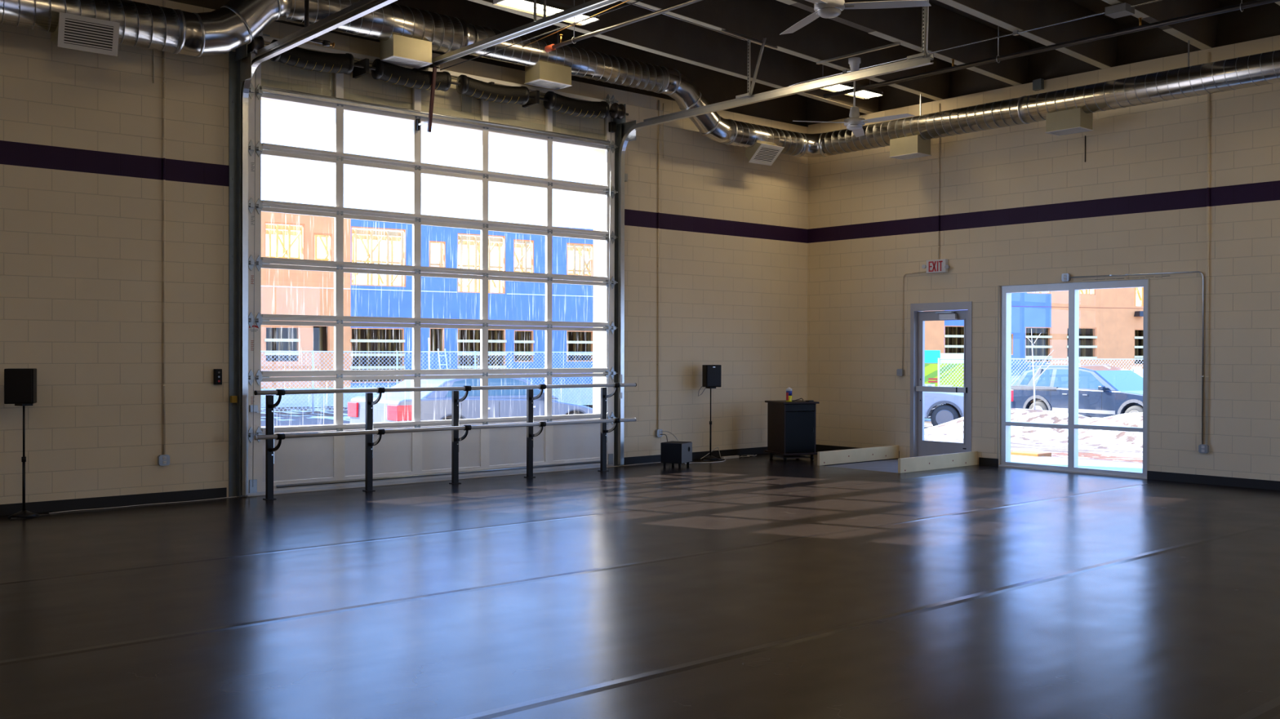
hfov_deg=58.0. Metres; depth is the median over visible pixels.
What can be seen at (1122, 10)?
junction box
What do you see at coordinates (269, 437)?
ballet barre
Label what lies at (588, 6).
rail
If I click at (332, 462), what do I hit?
door
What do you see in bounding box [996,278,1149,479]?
window
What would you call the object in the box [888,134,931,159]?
air register
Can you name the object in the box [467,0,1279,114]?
ceiling
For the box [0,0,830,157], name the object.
spiral duct
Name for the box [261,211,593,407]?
building
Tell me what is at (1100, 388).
mirror
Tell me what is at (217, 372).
control box
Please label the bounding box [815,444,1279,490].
baseboard
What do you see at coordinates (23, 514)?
speaker stand
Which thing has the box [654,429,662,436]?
outlet box
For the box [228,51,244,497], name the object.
trim
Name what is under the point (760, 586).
floor
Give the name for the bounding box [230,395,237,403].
junction box
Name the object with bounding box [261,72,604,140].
trim
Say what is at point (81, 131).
wall
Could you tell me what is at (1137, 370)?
sign
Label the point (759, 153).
air register
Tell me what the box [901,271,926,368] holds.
conduit
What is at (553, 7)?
ceiling light
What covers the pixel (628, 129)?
door track
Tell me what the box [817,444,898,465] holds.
board
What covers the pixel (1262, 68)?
spiral duct
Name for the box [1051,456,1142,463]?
pavement edge
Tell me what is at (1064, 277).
outlet box
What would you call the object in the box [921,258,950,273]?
exit sign
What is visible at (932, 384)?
print
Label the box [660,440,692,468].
subwoofer
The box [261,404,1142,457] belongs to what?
ground
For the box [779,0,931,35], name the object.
ceiling fan
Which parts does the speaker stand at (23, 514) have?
plate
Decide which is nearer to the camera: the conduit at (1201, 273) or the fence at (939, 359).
the conduit at (1201, 273)
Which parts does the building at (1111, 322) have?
opening frame, opening frame, opening frame, opening frame, opening frame, opening frame, opening frame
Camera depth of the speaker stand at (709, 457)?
16.30 m
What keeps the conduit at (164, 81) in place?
attached to the wall at (81, 131)
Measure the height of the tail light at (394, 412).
0.260 m
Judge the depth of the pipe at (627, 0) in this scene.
12.56 m
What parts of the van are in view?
teal panel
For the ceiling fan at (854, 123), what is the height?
0.870 m
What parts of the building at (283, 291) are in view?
opening frame, opening frame, opening frame, opening frame, opening frame, opening frame, opening frame, opening frame, opening frame, opening frame, opening frame, opening frame, opening frame, opening frame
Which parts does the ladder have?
frame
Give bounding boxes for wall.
[0,0,808,504]
[807,35,1279,481]
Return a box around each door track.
[240,0,397,495]
[617,0,933,465]
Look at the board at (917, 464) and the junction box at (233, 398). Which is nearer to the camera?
the junction box at (233, 398)
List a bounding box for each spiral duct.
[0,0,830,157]
[822,40,1279,155]
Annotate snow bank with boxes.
[924,408,1142,452]
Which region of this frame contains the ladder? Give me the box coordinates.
[427,337,447,369]
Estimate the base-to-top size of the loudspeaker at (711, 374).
0.310 m
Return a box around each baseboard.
[0,446,768,515]
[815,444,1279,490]
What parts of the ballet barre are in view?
post, post, rail, rail, post, post, post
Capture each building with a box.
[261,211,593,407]
[923,287,1143,386]
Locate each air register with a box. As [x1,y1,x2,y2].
[50,12,119,56]
[379,34,432,68]
[524,61,572,89]
[744,142,784,165]
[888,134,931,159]
[1044,107,1093,136]
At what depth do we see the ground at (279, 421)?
30.22 m
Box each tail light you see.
[347,401,358,417]
[386,404,412,421]
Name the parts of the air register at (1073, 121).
frame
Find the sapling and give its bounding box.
[1025,328,1068,409]
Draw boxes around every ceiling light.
[492,0,573,17]
[563,10,600,26]
[821,81,864,92]
[845,88,884,99]
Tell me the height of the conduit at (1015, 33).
0.120 m
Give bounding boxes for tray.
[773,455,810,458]
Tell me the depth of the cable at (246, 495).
11.35 m
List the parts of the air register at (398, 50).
frame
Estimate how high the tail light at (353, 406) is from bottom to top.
0.260 m
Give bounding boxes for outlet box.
[157,454,169,466]
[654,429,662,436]
[896,368,904,376]
[1061,273,1071,281]
[1198,444,1208,453]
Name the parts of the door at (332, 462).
solid panel, solid panel, rod, solid panel, solid panel, solid panel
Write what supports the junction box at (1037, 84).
attached to the wall at (1022, 204)
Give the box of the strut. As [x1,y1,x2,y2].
[816,42,900,64]
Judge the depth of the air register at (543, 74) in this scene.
13.99 m
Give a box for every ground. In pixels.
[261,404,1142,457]
[261,413,349,433]
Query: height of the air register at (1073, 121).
0.240 m
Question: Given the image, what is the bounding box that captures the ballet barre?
[253,382,636,500]
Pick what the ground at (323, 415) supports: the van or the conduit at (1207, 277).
the van
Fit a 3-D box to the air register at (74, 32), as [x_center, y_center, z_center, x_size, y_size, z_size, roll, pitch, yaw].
[-5.077,-2.992,10.566,0.510,0.390,0.320,0,0,-41]
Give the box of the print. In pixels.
[924,383,934,386]
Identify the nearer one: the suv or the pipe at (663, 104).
the pipe at (663, 104)
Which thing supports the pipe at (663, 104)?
attached to the wall at (81, 131)
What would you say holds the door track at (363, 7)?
attached to the wall at (81, 131)
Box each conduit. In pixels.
[161,0,166,454]
[657,100,660,429]
[786,0,1162,87]
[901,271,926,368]
[937,103,940,259]
[1070,271,1204,444]
[1204,52,1210,444]
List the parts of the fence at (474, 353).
post, post, rail, rail, post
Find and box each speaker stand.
[8,404,50,520]
[701,386,725,461]
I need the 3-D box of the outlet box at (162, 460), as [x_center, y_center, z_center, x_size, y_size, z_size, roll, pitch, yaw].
[-4.750,1.004,11.525,0.105,0.105,0.050,0,0,-41]
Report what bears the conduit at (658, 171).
attached to the wall at (81, 131)
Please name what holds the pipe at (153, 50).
attached to the wall at (81, 131)
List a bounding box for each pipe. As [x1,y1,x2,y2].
[152,49,154,83]
[304,0,334,47]
[521,0,630,47]
[544,0,702,52]
[621,0,745,40]
[662,103,663,158]
[823,0,1279,98]
[1084,135,1085,162]
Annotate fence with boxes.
[261,351,592,413]
[937,358,1142,404]
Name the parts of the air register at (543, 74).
frame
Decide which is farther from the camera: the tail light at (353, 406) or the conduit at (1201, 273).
the tail light at (353, 406)
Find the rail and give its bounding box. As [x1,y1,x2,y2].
[412,0,643,132]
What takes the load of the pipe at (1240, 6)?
hanging from the ceiling
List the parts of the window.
sill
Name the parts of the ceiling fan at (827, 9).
blade, blade, motor, blade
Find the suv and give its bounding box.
[924,385,964,426]
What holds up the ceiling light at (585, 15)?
hanging from the ceiling
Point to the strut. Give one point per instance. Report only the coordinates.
(895, 43)
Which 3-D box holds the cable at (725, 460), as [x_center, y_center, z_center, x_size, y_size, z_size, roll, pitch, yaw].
[0.977,1.411,15.968,0.228,0.014,0.899,0,0,39]
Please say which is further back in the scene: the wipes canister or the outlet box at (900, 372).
the outlet box at (900, 372)
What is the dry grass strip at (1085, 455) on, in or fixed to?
on the ground at (323, 415)
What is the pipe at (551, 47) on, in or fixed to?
hanging from the ceiling
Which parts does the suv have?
arch trim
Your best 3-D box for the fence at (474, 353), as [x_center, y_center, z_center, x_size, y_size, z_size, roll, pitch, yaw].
[-6.813,0.698,36.242,22.530,1.930,0.055,0,0,-31]
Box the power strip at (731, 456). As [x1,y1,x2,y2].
[720,455,738,458]
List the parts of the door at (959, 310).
closer arm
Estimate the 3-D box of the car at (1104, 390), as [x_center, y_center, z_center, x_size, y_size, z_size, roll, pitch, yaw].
[13.482,1.076,33.289,2.300,1.870,5.570,0,0,-30]
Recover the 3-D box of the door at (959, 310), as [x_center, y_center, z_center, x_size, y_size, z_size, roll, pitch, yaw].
[4.254,0.321,16.185,0.172,2.232,1.000,0,0,-41]
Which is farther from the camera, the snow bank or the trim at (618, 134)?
the snow bank
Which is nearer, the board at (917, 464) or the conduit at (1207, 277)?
the conduit at (1207, 277)
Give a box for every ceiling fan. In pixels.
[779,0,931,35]
[792,57,915,137]
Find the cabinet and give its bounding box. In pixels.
[764,400,819,461]
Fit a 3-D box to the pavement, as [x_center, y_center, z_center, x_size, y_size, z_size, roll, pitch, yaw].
[8.250,1.571,13.816,2.450,0.075,14.300,0,0,-41]
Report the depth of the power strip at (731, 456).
16.50 m
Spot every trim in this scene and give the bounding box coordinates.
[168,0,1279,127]
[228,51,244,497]
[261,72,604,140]
[613,123,621,466]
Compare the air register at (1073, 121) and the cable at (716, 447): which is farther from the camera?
the cable at (716, 447)
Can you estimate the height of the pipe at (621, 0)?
0.151 m
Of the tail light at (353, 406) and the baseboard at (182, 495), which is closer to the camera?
the baseboard at (182, 495)
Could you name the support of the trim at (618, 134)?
attached to the wall at (81, 131)
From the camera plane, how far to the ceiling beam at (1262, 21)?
15.10 m
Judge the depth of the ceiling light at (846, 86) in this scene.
15.80 m
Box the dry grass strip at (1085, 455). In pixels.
[1010,448,1142,462]
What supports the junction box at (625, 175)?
attached to the wall at (81, 131)
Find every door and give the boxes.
[247,31,617,495]
[910,301,972,457]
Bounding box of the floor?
[0,451,1279,718]
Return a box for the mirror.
[1097,386,1105,390]
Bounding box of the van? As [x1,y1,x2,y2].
[924,350,964,404]
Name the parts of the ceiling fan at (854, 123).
blade, rod, motor, blade, blade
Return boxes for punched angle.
[718,29,777,49]
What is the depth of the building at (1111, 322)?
48.24 m
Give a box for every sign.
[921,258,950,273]
[1131,366,1142,377]
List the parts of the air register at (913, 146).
frame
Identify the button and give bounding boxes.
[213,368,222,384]
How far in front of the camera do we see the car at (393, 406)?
20.53 m
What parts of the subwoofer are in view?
panel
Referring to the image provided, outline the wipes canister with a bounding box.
[786,387,791,401]
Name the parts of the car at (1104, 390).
bed rail, arch trim, sail panel, roof rail, moulding, roof rail, arch trim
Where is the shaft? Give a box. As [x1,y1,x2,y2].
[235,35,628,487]
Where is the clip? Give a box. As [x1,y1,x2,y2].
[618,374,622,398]
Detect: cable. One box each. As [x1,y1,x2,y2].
[48,495,251,513]
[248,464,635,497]
[685,459,725,463]
[700,447,720,459]
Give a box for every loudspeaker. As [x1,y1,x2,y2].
[4,368,36,404]
[702,364,721,386]
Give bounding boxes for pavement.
[1010,454,1142,471]
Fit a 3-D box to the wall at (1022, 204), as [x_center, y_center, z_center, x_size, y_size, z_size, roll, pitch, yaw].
[7.746,-0.919,12.294,0.301,5.350,15.300,0,0,-41]
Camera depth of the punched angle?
13.58 m
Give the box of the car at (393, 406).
[347,373,592,430]
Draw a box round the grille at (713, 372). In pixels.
[706,365,720,386]
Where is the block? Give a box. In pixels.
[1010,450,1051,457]
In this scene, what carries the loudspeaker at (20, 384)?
on the speaker stand at (23, 514)
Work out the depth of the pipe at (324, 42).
11.51 m
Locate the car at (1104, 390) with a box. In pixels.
[1010,364,1142,417]
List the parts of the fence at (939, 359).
post, rail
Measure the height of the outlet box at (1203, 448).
0.100 m
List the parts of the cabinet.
panel, glass door, drawer, panel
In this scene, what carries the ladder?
on the ground at (323, 415)
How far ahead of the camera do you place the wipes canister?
16.23 m
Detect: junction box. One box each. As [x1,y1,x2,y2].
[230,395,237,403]
[624,173,627,182]
[1032,78,1044,90]
[1105,2,1134,18]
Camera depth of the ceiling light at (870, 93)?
16.16 m
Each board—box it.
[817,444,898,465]
[897,451,977,473]
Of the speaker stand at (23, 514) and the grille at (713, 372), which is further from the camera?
the grille at (713, 372)
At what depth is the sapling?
27.00 m
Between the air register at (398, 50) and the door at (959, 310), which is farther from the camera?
the door at (959, 310)
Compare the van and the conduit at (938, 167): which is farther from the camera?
the van
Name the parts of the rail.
door arm, rail, rail, rail, chain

